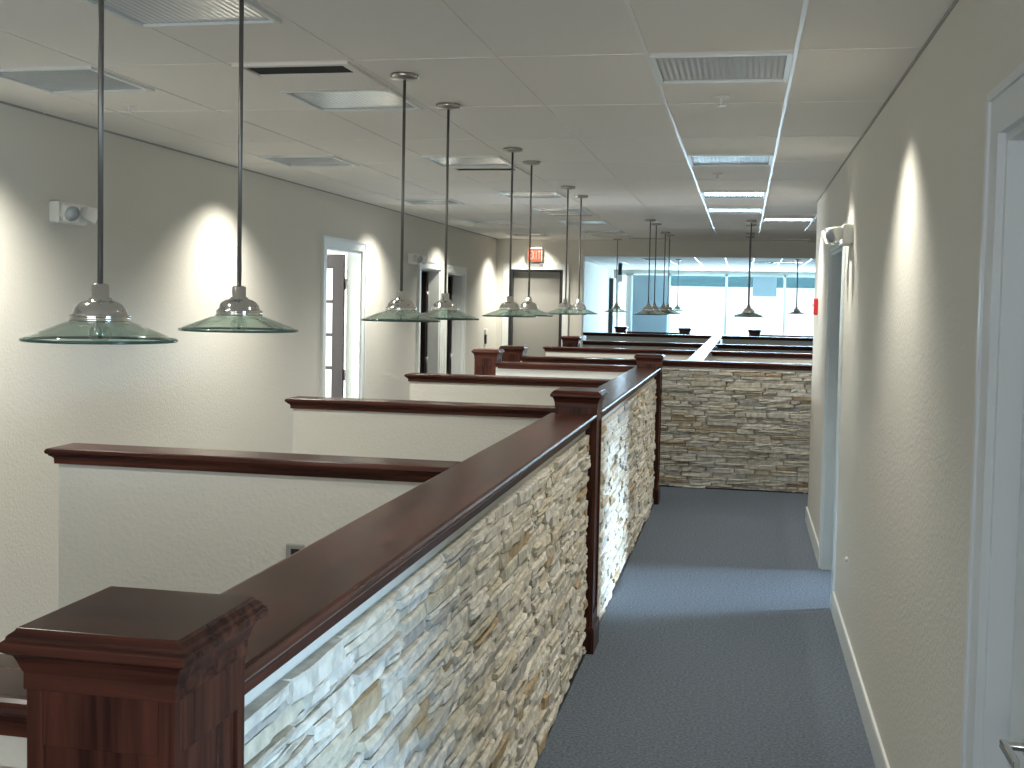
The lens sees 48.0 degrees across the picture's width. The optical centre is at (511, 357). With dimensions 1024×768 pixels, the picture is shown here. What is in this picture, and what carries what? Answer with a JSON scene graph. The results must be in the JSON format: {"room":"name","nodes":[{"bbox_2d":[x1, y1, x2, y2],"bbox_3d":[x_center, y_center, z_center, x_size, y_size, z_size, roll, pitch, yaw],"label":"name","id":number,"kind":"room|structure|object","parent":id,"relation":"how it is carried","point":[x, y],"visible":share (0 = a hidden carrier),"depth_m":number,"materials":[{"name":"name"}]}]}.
{"room":"open-plan office","nodes":[
{"label":"open-plan office","id":0,"kind":"room"},
{"bbox_2d":[0,103,496,641],"bbox_3d":[-0.937,-0.205,13.250,0.130,2.700,33.400,2,3,11],"label":"wall","id":1,"kind":"structure","parent":0,"point":[170,217],"depth_m":6.94,"materials":[{"name":"white paint"}]},
{"bbox_2d":[49,200,96,225],"bbox_3d":[-2.242,-0.746,5.934,0.156,0.110,0.324,2,3,11],"label":"emergency light","id":2,"kind":"object","parent":1,"relation":"attached to","point":[63,212],"visible":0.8,"depth_m":5.82,"materials":[{"name":"white plastic"}]},
{"bbox_2d":[320,235,366,398],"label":"door","id":3,"kind":"structure","parent":1,"relation":"in","point":[355,283],"depth_m":10.58,"materials":[{"name":"white paint"}]},
{"bbox_2d":[408,253,427,264],"bbox_3d":[-0.987,-1.044,12.151,0.156,0.110,0.324,2,3,11],"label":"emergency light","id":4,"kind":"object","parent":1,"relation":"attached to","point":[416,259],"visible":1,"depth_m":12.04,"materials":[{"name":"white plastic"}]},
{"bbox_2d":[416,260,443,373],"bbox_3d":[-1.382,0.023,13.044,0.957,2.248,1.015,2,3,11],"label":"door","id":5,"kind":"structure","parent":1,"relation":"in","point":[434,358],"depth_m":13.32,"materials":[{"name":"white paint"}]},
{"bbox_2d":[443,265,466,373],"bbox_3d":[-1.153,-0.016,14.155,0.947,2.228,1.005,2,3,11],"label":"door","id":6,"kind":"structure","parent":1,"relation":"in","point":[457,356],"depth_m":14.44,"materials":[{"name":"white paint"}]},
{"bbox_2d":[325,251,452,397],"bbox_3d":[-2.907,-0.217,12.677,3.507,2.700,8.500,2,3,11],"label":"wall","id":7,"kind":"structure","parent":0,"point":[329,271],"depth_m":12.01,"materials":[{"name":"white paint"}]},
{"bbox_2d":[0,0,953,271],"bbox_3d":[0.922,-1.568,13.019,10.800,0.120,34.000,2,3,11],"label":"ceiling","id":8,"kind":"structure","parent":0,"point":[656,170],"depth_m":5.05,"materials":[{"name":"white tile"}]},
{"bbox_2d":[0,66,154,93],"bbox_3d":[-1.855,-1.164,4.826,0.500,0.012,0.500,2,3,11],"label":"recessed light","id":9,"kind":"object","parent":8,"relation":"in","point":[52,79],"visible":0.91,"depth_m":4.82,"materials":[{"name":"grey plastic"}]},
{"bbox_2d":[19,0,177,344],"bbox_3d":[-0.875,-0.533,2.445,0.322,1.004,0.322,2,3,11],"label":"pendant lamp","id":10,"kind":"object","parent":8,"relation":"hanging from","point":[99,307],"visible":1,"depth_m":2.44,"materials":[{"name":"silver metal"}]},
{"bbox_2d":[68,283,130,321],"bbox_3d":[-0.883,-0.119,2.465,0.128,0.081,0.128,2,3,11],"label":"socket","id":11,"kind":"object","parent":10,"relation":"attached to","point":[99,307],"depth_m":2.43,"materials":[{"name":"silver metal"}]},
{"bbox_2d":[123,103,136,112],"bbox_3d":[-1.807,-1.179,5.439,0.068,0.039,0.068,2,3,11],"label":"sprinkler head","id":12,"kind":"object","parent":8,"relation":"attached to","point":[129,105],"visible":1,"depth_m":5.43},
{"bbox_2d":[81,0,281,27],"bbox_3d":[-1.040,-1.085,3.532,0.500,0.012,0.500,2,3,11],"label":"ceiling vent","id":13,"kind":"object","parent":8,"relation":"in","point":[140,13],"visible":0.88,"depth_m":3.63,"materials":[{"name":"grey metal"}]},
{"bbox_2d":[178,0,298,332],"bbox_3d":[-0.738,-0.567,3.123,0.322,0.996,0.322,2,3,11],"label":"pendant lamp","id":14,"kind":"object","parent":8,"relation":"hanging from","point":[238,304],"visible":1,"depth_m":3.12,"materials":[{"name":"silver metal"}]},
{"bbox_2d":[215,286,262,315],"bbox_3d":[-0.746,-0.156,3.143,0.128,0.080,0.128,2,3,11],"label":"socket","id":15,"kind":"object","parent":14,"relation":"attached to","point":[238,304],"depth_m":3.10,"materials":[{"name":"silver metal"}]},
{"bbox_2d":[259,155,358,166],"bbox_3d":[-1.315,-1.281,7.500,0.500,0.012,0.500,2,3,11],"label":"recessed light","id":16,"kind":"object","parent":8,"relation":"in","point":[287,160],"visible":1,"depth_m":7.50,"materials":[{"name":"grey plastic"}]},
{"bbox_2d":[232,61,387,90],"bbox_3d":[-0.802,-1.131,4.636,0.470,0.016,0.500,2,3,11],"label":"ceiling vent","id":17,"kind":"object","parent":8,"relation":"in","point":[338,75],"visible":0.97,"depth_m":4.60,"materials":[{"name":"white metal"}]},
{"bbox_2d":[280,88,422,111],"bbox_3d":[-0.710,-1.157,5.167,0.500,0.012,0.500,2,3,11],"label":"recessed light","id":18,"kind":"object","parent":8,"relation":"in","point":[389,99],"visible":0.89,"depth_m":5.16,"materials":[{"name":"grey plastic"}]},
{"bbox_2d":[361,72,440,321],"bbox_3d":[-0.438,-0.637,4.609,0.322,0.987,0.322,2,3,11],"label":"pendant lamp","id":19,"kind":"object","parent":8,"relation":"hanging from","point":[400,303],"visible":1,"depth_m":4.59,"materials":[{"name":"silver metal"}]},
{"bbox_2d":[385,291,416,310],"bbox_3d":[-0.446,-0.230,4.629,0.128,0.079,0.128,2,3,11],"label":"socket","id":20,"kind":"object","parent":19,"relation":"attached to","point":[400,303],"depth_m":4.59,"materials":[{"name":"silver metal"}]},
{"bbox_2d":[396,199,464,204],"bbox_3d":[-0.731,-1.409,10.399,0.500,0.012,0.500,2,3,11],"label":"recessed light","id":21,"kind":"object","parent":8,"relation":"in","point":[409,201],"visible":1,"depth_m":10.42,"materials":[{"name":"grey plastic"}]},
{"bbox_2d":[410,102,479,319],"bbox_3d":[-0.300,-0.667,5.289,0.322,0.987,0.322,2,3,11],"label":"pendant lamp","id":22,"kind":"object","parent":8,"relation":"hanging from","point":[444,303],"visible":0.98,"depth_m":5.27,"materials":[{"name":"silver metal"}]},
{"bbox_2d":[431,293,458,309],"bbox_3d":[-0.309,-0.259,5.309,0.128,0.079,0.128,2,3,11],"label":"socket","id":23,"kind":"object","parent":22,"relation":"attached to","point":[444,303],"depth_m":5.27,"materials":[{"name":"silver metal"}]},
{"bbox_2d":[0,0,921,270],"bbox_3d":[2.379,-1.420,11.817,6.863,0.004,32.008,2,3,11],"label":"ceiling grid","id":24,"kind":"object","parent":8,"relation":"attached to","point":[441,2],"depth_m":5.56,"materials":[{"name":"white metal"}]},
{"bbox_2d":[420,155,514,166],"bbox_3d":[-0.274,-1.252,7.332,0.500,0.012,0.500,2,3,11],"label":"recessed light","id":25,"kind":"object","parent":8,"relation":"in","point":[440,160],"visible":0.94,"depth_m":7.32,"materials":[{"name":"grey plastic"}]},
{"bbox_2d":[449,166,529,176],"bbox_3d":[-0.148,-1.274,7.877,0.470,0.016,0.500,2,3,11],"label":"ceiling vent","id":26,"kind":"object","parent":8,"relation":"in","point":[466,171],"visible":0.89,"depth_m":7.86,"materials":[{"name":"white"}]},
{"bbox_2d":[464,220,516,223],"bbox_3d":[-0.236,-1.517,12.847,0.500,0.012,0.500,2,3,11],"label":"recessed light","id":27,"kind":"object","parent":8,"relation":"in","point":[469,221],"visible":0.94,"depth_m":12.85,"materials":[{"name":"grey plastic"}]},
{"bbox_2d":[482,147,536,316],"bbox_3d":[-0.006,-0.732,6.750,0.322,0.987,0.322,2,3,11],"label":"pendant lamp","id":28,"kind":"object","parent":8,"relation":"hanging from","point":[509,304],"visible":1,"depth_m":6.73,"materials":[{"name":"silver metal"}]},
{"bbox_2d":[499,296,519,309],"bbox_3d":[-0.014,-0.324,6.770,0.128,0.079,0.128,2,3,11],"label":"socket","id":29,"kind":"object","parent":28,"relation":"attached to","point":[509,304],"depth_m":6.73,"materials":[{"name":"silver metal"}]},
{"bbox_2d":[506,233,549,235],"bbox_3d":[0.218,-1.616,15.099,0.500,0.012,0.500,2,3,11],"label":"recessed light","id":30,"kind":"object","parent":8,"relation":"in","point":[513,234],"visible":0.94,"depth_m":15.07,"materials":[{"name":"grey plastic"}]},
{"bbox_2d":[504,160,552,316],"bbox_3d":[0.116,-0.758,7.350,0.322,0.987,0.322,2,3,11],"label":"pendant lamp","id":31,"kind":"object","parent":8,"relation":"hanging from","point":[528,304],"visible":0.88,"depth_m":7.33,"materials":[{"name":"silver metal"}]},
{"bbox_2d":[520,297,538,309],"bbox_3d":[0.107,-0.350,7.370,0.128,0.079,0.128,2,3,11],"label":"socket","id":32,"kind":"object","parent":31,"relation":"attached to","point":[528,304],"depth_m":7.33,"materials":[{"name":"silver metal"}]},
{"bbox_2d":[496,191,566,197],"bbox_3d":[0.167,-1.349,9.515,0.500,0.012,0.500,2,3,11],"label":"recessed light","id":33,"kind":"object","parent":8,"relation":"in","point":[516,194],"visible":1,"depth_m":9.49,"materials":[{"name":"grey plastic"}]},
{"bbox_2d":[532,207,589,212],"bbox_3d":[0.471,-1.415,11.024,0.500,0.012,0.500,2,3,11],"label":"recessed light","id":34,"kind":"object","parent":8,"relation":"in","point":[538,209],"visible":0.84,"depth_m":11.02,"materials":[{"name":"grey plastic"}]},
{"bbox_2d":[545,186,585,314],"bbox_3d":[0.422,-0.825,8.869,0.322,0.987,0.322,2,3,11],"label":"pendant lamp","id":35,"kind":"object","parent":8,"relation":"hanging from","point":[565,305],"visible":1,"depth_m":8.85,"materials":[{"name":"silver metal"}]},
{"bbox_2d":[557,299,573,308],"bbox_3d":[0.414,-0.417,8.889,0.128,0.079,0.128,2,3,11],"label":"socket","id":36,"kind":"object","parent":35,"relation":"attached to","point":[565,305],"depth_m":8.85,"materials":[{"name":"silver metal"}]},
{"bbox_2d":[548,214,600,218],"bbox_3d":[0.644,-1.447,11.804,0.470,0.016,0.500,2,3,11],"label":"ceiling vent","id":37,"kind":"object","parent":8,"relation":"in","point":[556,216],"visible":1,"depth_m":11.76,"materials":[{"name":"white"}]},
{"bbox_2d":[562,195,595,313],"bbox_3d":[0.566,-0.856,9.582,0.322,0.987,0.322,2,3,11],"label":"pendant lamp","id":38,"kind":"object","parent":8,"relation":"hanging from","point":[578,305],"visible":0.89,"depth_m":9.57,"materials":[{"name":"silver metal"}]},
{"bbox_2d":[572,299,585,308],"bbox_3d":[0.558,-0.448,9.602,0.128,0.079,0.128,2,3,11],"label":"socket","id":39,"kind":"object","parent":38,"relation":"attached to","point":[578,305],"depth_m":9.56,"materials":[{"name":"silver metal"}]},
{"bbox_2d":[558,220,609,224],"bbox_3d":[0.797,-1.486,12.640,0.500,0.012,0.500,2,3,11],"label":"recessed light","id":40,"kind":"object","parent":8,"relation":"in","point":[570,222],"visible":1,"depth_m":12.63,"materials":[{"name":"grey plastic"}]},
{"bbox_2d":[579,230,623,233],"bbox_3d":[1.114,-1.555,14.207,0.500,0.012,0.500,2,3,11],"label":"recessed light","id":41,"kind":"object","parent":8,"relation":"in","point":[583,231],"visible":0.93,"depth_m":14.22,"materials":[{"name":"grey plastic"}]},
{"bbox_2d":[592,235,631,238],"bbox_3d":[1.326,-1.596,15.183,0.470,0.016,0.500,2,3,11],"label":"ceiling vent","id":42,"kind":"object","parent":8,"relation":"in","point":[596,236],"visible":1,"depth_m":15.15,"materials":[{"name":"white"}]},
{"bbox_2d":[604,239,623,311],"bbox_3d":[1.435,-1.126,15.743,0.322,1.004,0.322,2,3,11],"label":"pendant lamp","id":43,"kind":"object","parent":8,"relation":"hanging from","point":[615,306],"visible":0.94,"depth_m":15.73,"materials":[{"name":"silver metal"}]},
{"bbox_2d":[611,303,619,308],"bbox_3d":[1.426,-0.712,15.763,0.128,0.081,0.128,2,3,11],"label":"socket","id":44,"kind":"object","parent":43,"relation":"attached to","point":[615,306],"depth_m":15.72,"materials":[{"name":"silver metal"}]},
{"bbox_2d":[617,263,622,281],"bbox_3d":[2.347,-1.849,24.973,0.120,0.410,0.120,2,3,11],"label":"speaker","id":45,"kind":"object","parent":8,"relation":"hanging from","point":[619,277],"visible":1,"depth_m":24.93},
{"bbox_2d":[633,219,661,314],"bbox_3d":[1.445,-0.951,12.108,0.322,1.004,0.322,2,3,11],"label":"pendant lamp","id":46,"kind":"object","parent":8,"relation":"hanging from","point":[648,307],"visible":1,"depth_m":12.09,"materials":[{"name":"silver metal"}]},
{"bbox_2d":[642,303,653,310],"bbox_3d":[1.437,-0.537,12.127,0.128,0.081,0.128,2,3,11],"label":"socket","id":47,"kind":"object","parent":46,"relation":"attached to","point":[647,308],"depth_m":12.09,"materials":[{"name":"silver metal"}]},
{"bbox_2d":[641,223,668,314],"bbox_3d":[1.577,-0.975,12.658,0.322,1.004,0.322,2,3,11],"label":"pendant lamp","id":48,"kind":"object","parent":8,"relation":"hanging from","point":[654,306],"visible":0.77,"depth_m":12.64,"materials":[{"name":"silver metal"}]},
{"bbox_2d":[652,303,659,310],"bbox_3d":[1.569,-0.560,12.678,0.128,0.081,0.128,2,3,11],"label":"socket","id":49,"kind":"object","parent":48,"relation":"attached to","point":[654,306],"depth_m":12.64,"materials":[{"name":"silver metal"}]},
{"bbox_2d":[650,232,674,313],"bbox_3d":[1.869,-1.039,14.107,0.322,1.004,0.322,2,3,11],"label":"pendant lamp","id":50,"kind":"object","parent":8,"relation":"hanging from","point":[663,307],"visible":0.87,"depth_m":14.09,"materials":[{"name":"silver metal"}]},
{"bbox_2d":[659,304,668,309],"bbox_3d":[1.861,-0.624,14.127,0.128,0.081,0.128,2,3,11],"label":"socket","id":51,"kind":"object","parent":50,"relation":"attached to","point":[663,307],"depth_m":14.09,"materials":[{"name":"silver metal"}]},
{"bbox_2d":[656,234,679,313],"bbox_3d":[1.992,-1.061,14.613,0.322,1.004,0.322,2,3,11],"label":"pendant lamp","id":52,"kind":"object","parent":8,"relation":"hanging from","point":[668,235],"visible":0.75,"depth_m":14.60,"materials":[{"name":"silver metal"}]},
{"bbox_2d":[674,259,684,310],"bbox_3d":[3.229,-1.408,22.363,0.322,1.004,0.322,2,3,11],"label":"pendant lamp","id":53,"kind":"object","parent":8,"relation":"hanging from","point":[678,260],"visible":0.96,"depth_m":22.34,"materials":[{"name":"silver metal"}]},
{"bbox_2d":[587,0,816,271],"bbox_3d":[2.616,-1.447,12.479,6.278,0.004,33.400,2,3,11],"label":"trim","id":54,"kind":"structure","parent":8,"relation":"attached to","point":[805,2],"depth_m":4.89,"materials":[{"name":"white paint"}]},
{"bbox_2d":[650,51,792,83],"bbox_3d":[0.787,-1.086,4.317,0.500,0.012,0.500,2,3,11],"label":"ceiling vent","id":55,"kind":"object","parent":8,"relation":"in","point":[734,67],"visible":1,"depth_m":4.30,"materials":[{"name":"white metal"}]},
{"bbox_2d":[714,95,729,106],"bbox_3d":[0.900,-1.101,4.932,0.068,0.039,0.068,2,3,11],"label":"sprinkler head","id":56,"kind":"object","parent":8,"relation":"attached to","point":[721,97],"visible":1,"depth_m":4.92},
{"bbox_2d":[687,154,772,165],"bbox_3d":[1.331,-1.205,7.010,0.500,0.012,0.500,2,3,11],"label":"recessed light","id":57,"kind":"object","parent":8,"relation":"in","point":[694,159],"visible":1,"depth_m":7.01,"materials":[{"name":"grey plastic"}]},
{"bbox_2d":[701,191,765,197],"bbox_3d":[1.764,-1.299,9.155,0.500,0.012,0.500,2,3,11],"label":"recessed light","id":58,"kind":"object","parent":8,"relation":"in","point":[705,194],"visible":1,"depth_m":9.15,"materials":[{"name":"grey plastic"}]},
{"bbox_2d":[707,208,762,213],"bbox_3d":[2.072,-1.367,10.682,0.500,0.012,0.500,2,3,11],"label":"recessed light","id":59,"kind":"object","parent":8,"relation":"in","point":[710,210],"visible":1,"depth_m":10.70,"materials":[{"name":"grey plastic"}]},
{"bbox_2d":[733,220,763,316],"bbox_3d":[2.478,-0.924,11.968,0.322,1.004,0.322,2,3,11],"label":"pendant lamp","id":60,"kind":"object","parent":8,"relation":"hanging from","point":[748,309],"visible":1,"depth_m":11.95,"materials":[{"name":"silver metal"}]},
{"bbox_2d":[743,305,754,312],"bbox_3d":[2.469,-0.509,11.988,0.128,0.081,0.128,2,3,11],"label":"socket","id":61,"kind":"object","parent":60,"relation":"attached to","point":[748,310],"depth_m":11.95,"materials":[{"name":"silver metal"}]},
{"bbox_2d":[735,224,761,316],"bbox_3d":[2.596,-0.950,12.556,0.322,1.004,0.322,2,3,11],"label":"pendant lamp","id":62,"kind":"object","parent":8,"relation":"hanging from","point":[747,225],"visible":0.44,"depth_m":12.52,"materials":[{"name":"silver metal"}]},
{"bbox_2d":[738,233,761,315],"bbox_3d":[2.879,-1.012,13.956,0.322,1.004,0.322,2,3,11],"label":"pendant lamp","id":63,"kind":"object","parent":8,"relation":"hanging from","point":[746,233],"visible":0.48,"depth_m":13.93,"materials":[{"name":"silver metal"}]},
{"bbox_2d":[763,217,814,221],"bbox_3d":[2.806,-1.400,11.677,0.500,0.012,0.500,2,3,11],"label":"recessed light","id":64,"kind":"object","parent":8,"relation":"in","point":[765,219],"visible":1,"depth_m":11.66,"materials":[{"name":"grey plastic"}]},
{"bbox_2d":[787,259,802,313],"bbox_3d":[5.079,-1.280,20.464,0.322,1.004,0.322,2,3,11],"label":"pendant lamp","id":65,"kind":"object","parent":8,"relation":"hanging from","point":[796,309],"visible":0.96,"depth_m":20.46,"materials":[{"name":"silver metal"}]},
{"bbox_2d":[495,239,584,348],"bbox_3d":[0.383,-0.327,16.338,1.238,2.700,0.150,2,3,11],"label":"wall","id":66,"kind":"structure","parent":0,"point":[554,250],"depth_m":16.18,"materials":[{"name":"white paint"}]},
{"bbox_2d":[502,263,568,355],"bbox_3d":[0.333,-0.156,16.346,0.940,2.357,0.168,2,3,11],"label":"door","id":67,"kind":"structure","parent":66,"relation":"in","point":[547,290],"depth_m":16.33,"materials":[{"name":"white paint"}]},
{"bbox_2d":[528,248,542,261],"bbox_3d":[0.325,-1.448,16.194,0.205,0.200,0.058,2,3,11],"label":"exit sign","id":68,"kind":"object","parent":66,"relation":"attached to","point":[536,253],"visible":0.87,"depth_m":16.17,"materials":[{"name":"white plastic"}]},
{"bbox_2d":[583,240,815,258],"bbox_3d":[3.882,-1.464,15.648,5.825,0.222,0.280,2,3,11],"label":"beam","id":69,"kind":"structure","parent":66,"relation":"attached to","point":[604,248],"depth_m":15.77,"materials":[{"name":"white paint"}]},
{"bbox_2d":[546,261,613,339],"bbox_3d":[1.194,-0.633,23.046,0.173,2.700,13.335,2,3,11],"label":"wall","id":70,"kind":"structure","parent":0,"point":[596,277],"depth_m":26.14,"materials":[{"name":"white paint"}]},
{"bbox_2d":[609,278,615,332],"bbox_3d":[2.548,-0.765,28.860,0.160,2.440,0.700,2,3,11],"label":"door","id":71,"kind":"structure","parent":70,"relation":"in","point":[612,300],"depth_m":28.52,"materials":[{"name":"black wood"}]},
{"bbox_2d":[534,486,875,767],"bbox_3d":[0.866,1.248,13.155,10.800,0.120,34.000,2,3,11],"label":"floor","id":72,"kind":"structure","parent":0,"point":[719,646],"depth_m":5.90,"materials":[{"name":"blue carpet"}]},
{"bbox_2d":[0,654,26,767],"bbox_3d":[-1.409,1.065,1.845,1.555,1.240,0.204,2,3,11],"label":"wall","id":73,"kind":"structure","parent":72,"relation":"on","point":[13,695],"depth_m":1.61,"materials":[{"name":"white paint"}]},
{"bbox_2d":[0,586,267,767],"bbox_3d":[-0.536,1.034,1.655,0.266,1.355,0.266,2,3,11],"label":"newel post","id":74,"kind":"object","parent":72,"relation":"on","point":[115,677],"visible":1,"depth_m":1.53,"materials":[{"name":"brown wood"}]},
{"bbox_2d":[44,443,459,608],"bbox_3d":[-0.932,0.965,4.131,1.544,1.240,0.185,2,3,11],"label":"wall","id":75,"kind":"structure","parent":72,"relation":"on","point":[146,517],"depth_m":4.10,"materials":[{"name":"white paint"}]},
{"bbox_2d":[286,543,304,557],"bbox_3d":[-0.758,0.708,4.024,0.070,0.114,0.008,2,3,11],"label":"outlet plate","id":76,"kind":"object","parent":75,"relation":"attached to","point":[291,549],"visible":0.36,"depth_m":4.02,"materials":[{"name":"grey plastic"}]},
{"bbox_2d":[291,549,299,554],"bbox_3d":[-0.758,0.682,4.021,0.032,0.028,0.003,2,3,11],"label":"socket","id":77,"kind":"object","parent":76,"relation":"attached to","point":[293,551],"depth_m":4.02,"materials":[{"name":"black plastic"}]},
{"bbox_2d":[285,396,554,461],"bbox_3d":[-0.493,0.864,6.397,1.579,1.240,0.185,2,3,11],"label":"wall","id":78,"kind":"structure","parent":72,"relation":"on","point":[361,427],"depth_m":6.34,"materials":[{"name":"white paint"}]},
{"bbox_2d":[221,367,660,767],"bbox_3d":[0.337,0.897,6.093,0.235,1.237,8.830,2,3,11],"label":"wall","id":79,"kind":"structure","parent":72,"relation":"on","point":[443,625],"depth_m":3.22,"materials":[{"name":"beige stone"}]},
{"bbox_2d":[471,348,504,374],"bbox_3d":[-0.239,0.593,10.959,0.266,1.355,0.266,2,3,11],"label":"newel post","id":80,"kind":"object","parent":72,"relation":"on","point":[485,359],"visible":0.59,"depth_m":10.83,"materials":[{"name":"brown wood"}]},
{"bbox_2d":[404,373,611,405],"bbox_3d":[-0.032,0.761,8.740,1.603,1.240,0.185,2,3,11],"label":"wall","id":81,"kind":"structure","parent":72,"relation":"on","point":[525,390],"depth_m":8.68,"materials":[{"name":"white paint"}]},
{"bbox_2d":[499,345,528,361],"bbox_3d":[0.010,0.553,11.888,0.266,1.355,0.266,2,3,11],"label":"newel post","id":82,"kind":"object","parent":72,"relation":"on","point":[512,353],"visible":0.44,"depth_m":11.75,"materials":[{"name":"brown wood"}]},
{"bbox_2d":[495,361,636,378],"bbox_3d":[0.499,0.675,10.753,1.332,1.240,0.220,2,3,11],"label":"wall","id":83,"kind":"structure","parent":72,"relation":"on","point":[505,368],"depth_m":10.67,"materials":[{"name":"white paint"}]},
{"bbox_2d":[560,336,581,346],"bbox_3d":[0.806,0.377,15.885,0.266,1.355,0.266,2,3,11],"label":"newel post","id":84,"kind":"object","parent":72,"relation":"on","point":[567,341],"visible":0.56,"depth_m":15.74,"materials":[{"name":"brown wood"}]},
{"bbox_2d":[550,387,607,653],"bbox_3d":[0.338,0.841,6.024,0.266,1.355,0.266,2,3,11],"label":"newel post","id":85,"kind":"object","parent":72,"relation":"on","point":[566,399],"visible":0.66,"depth_m":5.91,"materials":[{"name":"brown wood"}]},
{"bbox_2d":[614,326,627,332],"bbox_3d":[2.230,0.032,23.649,0.266,1.355,0.266,2,3,11],"label":"newel post","id":86,"kind":"object","parent":72,"relation":"on","point":[618,329],"visible":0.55,"depth_m":23.51,"materials":[{"name":"brown wood"}]},
{"bbox_2d":[634,353,665,504],"bbox_3d":[1.245,0.643,10.519,0.266,1.355,0.266,2,3,11],"label":"newel post","id":87,"kind":"object","parent":72,"relation":"on","point":[643,360],"visible":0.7,"depth_m":10.40,"materials":[{"name":"brown wood"}]},
{"bbox_2d":[626,331,678,333],"bbox_3d":[2.866,0.100,23.524,1.080,1.257,0.200,2,3,11],"label":"wall","id":88,"kind":"structure","parent":72,"relation":"on","point":[626,331],"depth_m":23.41,"materials":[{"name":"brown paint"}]},
{"bbox_2d":[519,355,811,493],"bbox_3d":[2.887,0.690,11.247,5.720,1.257,0.220,2,3,11],"label":"wall","id":89,"kind":"structure","parent":72,"relation":"on","point":[726,425],"depth_m":11.30,"materials":[{"name":"beige stone"}]},
{"bbox_2d":[542,346,812,363],"bbox_3d":[3.304,0.571,13.909,5.956,1.257,0.185,2,3,11],"label":"wall","id":90,"kind":"structure","parent":72,"relation":"on","point":[550,350],"depth_m":14.07,"materials":[{"name":"white paint"}]},
{"bbox_2d":[678,328,691,334],"bbox_3d":[3.504,0.070,23.394,0.266,1.355,0.266,2,3,11],"label":"newel post","id":91,"kind":"object","parent":72,"relation":"on","point":[682,331],"visible":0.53,"depth_m":23.25,"materials":[{"name":"brown wood"}]},
{"bbox_2d":[583,332,812,345],"bbox_3d":[4.540,0.230,21.507,6.540,1.257,0.200,2,3,11],"label":"wall","id":92,"kind":"structure","parent":72,"relation":"on","point":[590,336],"depth_m":21.64,"materials":[{"name":"white paint"}]},
{"bbox_2d":[583,340,812,353],"bbox_3d":[3.838,0.454,16.553,5.956,1.257,0.185,2,3,11],"label":"wall","id":93,"kind":"structure","parent":72,"relation":"on","point":[595,344],"depth_m":16.71,"materials":[{"name":"white paint"}]},
{"bbox_2d":[687,336,721,360],"bbox_3d":[2.825,0.433,16.573,0.165,1.257,10.160,2,3,11],"label":"wall","id":94,"kind":"structure","parent":72,"relation":"on","point":[702,353],"depth_m":14.49,"materials":[{"name":"white paint"}]},
{"bbox_2d":[748,329,760,335],"bbox_3d":[4.857,0.110,23.123,0.266,1.355,0.266,2,3,11],"label":"newel post","id":95,"kind":"object","parent":72,"relation":"on","point":[752,332],"visible":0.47,"depth_m":22.98,"materials":[{"name":"brown wood"}]},
{"bbox_2d":[760,335,812,337],"bbox_3d":[6.517,0.208,22.792,3.170,1.257,0.200,2,3,11],"label":"wall","id":96,"kind":"structure","parent":72,"relation":"on","point":[800,336],"depth_m":22.89,"materials":[{"name":"white paint"}]},
{"bbox_2d":[614,269,814,330],"bbox_3d":[5.836,-0.825,28.970,7.193,2.700,0.120,2,3,11],"label":"wall","id":97,"kind":"structure","parent":0,"point":[629,272],"depth_m":29.13,"materials":[{"name":"white paint"}]},
{"bbox_2d":[616,273,628,325],"bbox_3d":[2.828,-0.863,29.555,0.280,2.600,0.080,2,3,11],"label":"window","id":98,"kind":"structure","parent":97,"relation":"in","point":[623,274],"depth_m":29.49,"materials":[{"name":"white paint"}]},
{"bbox_2d":[630,273,814,335],"bbox_3d":[5.787,-1.185,28.944,5.600,1.820,0.080,2,3,11],"label":"window","id":99,"kind":"structure","parent":97,"relation":"in","point":[699,280],"depth_m":28.98,"materials":[{"name":"white paint"}]},
{"bbox_2d":[632,275,667,331],"bbox_3d":[3.516,-1.274,29.334,0.890,1.670,0.015,2,3,11],"label":"window blind","id":100,"kind":"object","parent":99,"relation":"attached to","point":[640,323],"visible":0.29,"depth_m":29.33,"materials":[{"name":"blue"}]},
{"bbox_2d":[753,277,776,296],"bbox_3d":[6.316,-1.781,28.747,0.580,0.490,0.015,2,3,11],"label":"window blind","id":101,"kind":"object","parent":99,"relation":"attached to","point":[762,286],"visible":1,"depth_m":28.73,"materials":[{"name":"blue fabric"}]},
{"bbox_2d":[808,0,1023,767],"bbox_3d":[2.639,0.379,2.588,3.023,2.700,13.880,2,3,11],"label":"wall","id":102,"kind":"structure","parent":0,"point":[910,190],"depth_m":3.91,"materials":[{"name":"white paint"}]},
{"bbox_2d":[0,0,958,238],"bbox_3d":[-0.199,-1.196,6.173,4.040,0.012,19.915,2,3,11],"label":"trim","id":103,"kind":"structure","parent":102,"relation":"attached to","point":[955,2],"depth_m":6.08,"materials":[{"name":"grey plastic"}]},
{"bbox_2d":[812,298,817,314],"bbox_3d":[2.421,-0.408,9.194,0.044,0.132,0.090,2,3,11],"label":"fire alarm","id":104,"kind":"object","parent":102,"relation":"attached to","point":[815,301],"visible":1,"depth_m":9.15,"materials":[{"name":"red plastic"}]},
{"bbox_2d":[818,241,845,609],"bbox_3d":[2.112,0.373,7.367,0.147,2.232,1.192,2,3,11],"label":"door","id":105,"kind":"structure","parent":102,"relation":"in","point":[834,322],"depth_m":7.88,"materials":[{"name":"white paint"}]},
{"bbox_2d":[822,224,853,245],"bbox_3d":[1.826,-0.690,6.463,0.155,0.110,0.324,2,3,11],"label":"emergency light","id":106,"kind":"object","parent":102,"relation":"attached to","point":[843,234],"visible":1,"depth_m":6.33,"materials":[{"name":"white plastic"}]},
{"bbox_2d":[805,506,889,767],"bbox_3d":[1.588,1.519,5.250,0.016,0.125,9.180,2,3,11],"label":"baseboard","id":107,"kind":"structure","parent":102,"relation":"attached to","point":[880,759],"depth_m":5.36,"materials":[{"name":"white paint"}]},
{"bbox_2d":[960,62,1023,767],"bbox_3d":[1.071,0.557,2.221,0.155,2.318,1.140,2,3,11],"label":"door","id":108,"kind":"structure","parent":102,"relation":"in","point":[992,736],"depth_m":2.66,"materials":[{"name":"white paint"}]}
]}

